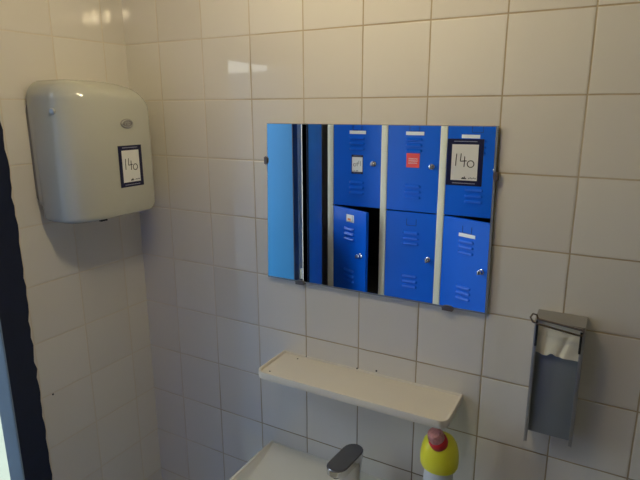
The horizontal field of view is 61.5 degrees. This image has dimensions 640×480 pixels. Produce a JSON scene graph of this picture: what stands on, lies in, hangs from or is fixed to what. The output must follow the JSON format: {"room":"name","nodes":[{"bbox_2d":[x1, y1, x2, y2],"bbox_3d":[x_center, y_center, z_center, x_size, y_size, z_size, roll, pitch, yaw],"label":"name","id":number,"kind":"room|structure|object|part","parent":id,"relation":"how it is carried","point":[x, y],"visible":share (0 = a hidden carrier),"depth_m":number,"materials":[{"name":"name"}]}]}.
{"room":"changing room","nodes":[
{"label":"changing room","id":0,"kind":"room"},
{"bbox_2d":[0,0,161,479],"bbox_3d":[-0.844,0.280,1.239,0.063,2.620,1.210,7,16,28],"label":"wall","id":1,"kind":"structure","parent":0,"point":[88,319],"depth_m":1.48,"materials":[{"name":"tile"}]},
{"bbox_2d":[0,123,51,479],"bbox_3d":[-1.126,0.497,1.198,0.478,2.020,0.782,7,16,28],"label":"door","id":2,"kind":"structure","parent":1,"relation":"in","point":[23,425],"depth_m":1.34,"materials":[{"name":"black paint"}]},
{"bbox_2d":[26,79,154,223],"bbox_3d":[-0.568,-0.227,1.371,0.183,0.343,0.256,7,16,28],"label":"dryer","id":3,"kind":"object","parent":1,"relation":"attached to","point":[90,141],"visible":1,"depth_m":1.29,"materials":[{"name":"white plastic"}]},
{"bbox_3d":[-0.632,-0.241,1.407,0.034,0.261,0.243,7,16,28],"label":"plate","id":4,"kind":"part","parent":3,"relation":"part of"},
{"bbox_3d":[-0.478,-0.187,1.361,0.001,0.080,0.054,7,16,28],"label":"paper panel","id":5,"kind":"part","parent":3,"relation":"part of","materials":[{"name":"white paper"}]},
{"bbox_2d":[122,0,639,479],"bbox_3d":[0.533,0.290,1.180,2.550,2.620,0.120,7,16,28],"label":"wall","id":6,"kind":"structure","parent":0,"point":[559,80],"depth_m":1.24,"materials":[{"name":"tile"}]},
{"bbox_2d":[229,441,384,479],"bbox_3d":[0.005,1.071,1.326,0.605,0.836,0.470,7,16,28],"label":"basin","id":7,"kind":"object","parent":6,"relation":"attached to","point":[275,460],"visible":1,"depth_m":1.45,"materials":[{"name":"ceramic"}]},
{"bbox_2d":[327,444,362,479],"bbox_3d":[0.062,0.583,1.326,0.051,0.117,0.116,10,17,35],"label":"tap","id":8,"kind":"object","parent":7,"relation":"on","point":[346,464],"visible":1,"depth_m":1.31,"materials":[{"name":"silver metal"}]},
{"bbox_2d":[420,427,458,479],"bbox_3d":[0.268,0.534,1.217,0.080,0.264,0.081,-4,14,-16],"label":"bottle","id":9,"kind":"object","parent":7,"relation":"on","point":[439,453],"visible":0.98,"depth_m":1.17,"materials":[{"name":"yellow plastic"}]},
{"bbox_2d":[259,350,462,428],"bbox_3d":[0.083,0.349,1.301,0.492,0.028,0.135,7,16,28],"label":"wall shelf","id":10,"kind":"object","parent":6,"relation":"attached to","point":[426,405],"visible":1,"depth_m":1.28,"materials":[{"name":"beige plastic"}]},
{"bbox_2d":[264,123,498,314],"bbox_3d":[0.113,-0.062,1.253,0.573,0.406,0.016,7,16,28],"label":"wall mirror","id":11,"kind":"object","parent":6,"relation":"attached to","point":[402,212],"visible":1,"depth_m":1.23,"materials":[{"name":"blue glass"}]},
{"bbox_3d":[0.300,-0.161,1.116,0.055,0.075,0.001,7,16,28],"label":"paper panel","id":12,"kind":"part","parent":11,"relation":"part of","materials":[{"name":"white paper"}]},
{"bbox_2d":[523,309,587,446],"bbox_3d":[0.476,0.286,1.104,0.102,0.291,0.063,7,16,28],"label":"dispenser","id":13,"kind":"object","parent":6,"relation":"attached to","point":[554,381],"visible":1,"depth_m":1.10,"materials":[{"name":"metal"}]},
{"bbox_3d":[0.480,0.317,1.109,0.087,0.193,0.002,7,16,28],"label":"plate","id":14,"kind":"part","parent":13,"relation":"part of","materials":[{"name":"metal"}]},
{"bbox_2d":[536,321,582,361],"bbox_3d":[0.480,0.200,1.079,0.082,0.073,0.025,7,16,28],"label":"paper towels","id":15,"kind":"object","parent":13,"relation":"in","point":[563,345],"visible":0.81,"depth_m":1.07,"materials":[{"name":"white paper"}]},
{"bbox_3d":[0.470,0.166,1.053,0.085,0.013,0.004,7,16,28],"label":"hinge rod","id":16,"kind":"part","parent":13,"relation":"part of","materials":[{"name":"metal"}]},
{"label":"outside","id":17,"kind":"structure","parent":0,"visible":0},
{"bbox_2d":[0,418,10,479],"bbox_3d":[-5.045,1.162,3.331,8.560,0.060,16.000,7,16,28],"label":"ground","id":18,"kind":"structure","parent":17,"point":[4,469],"depth_m":2.96,"materials":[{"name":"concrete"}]}
]}

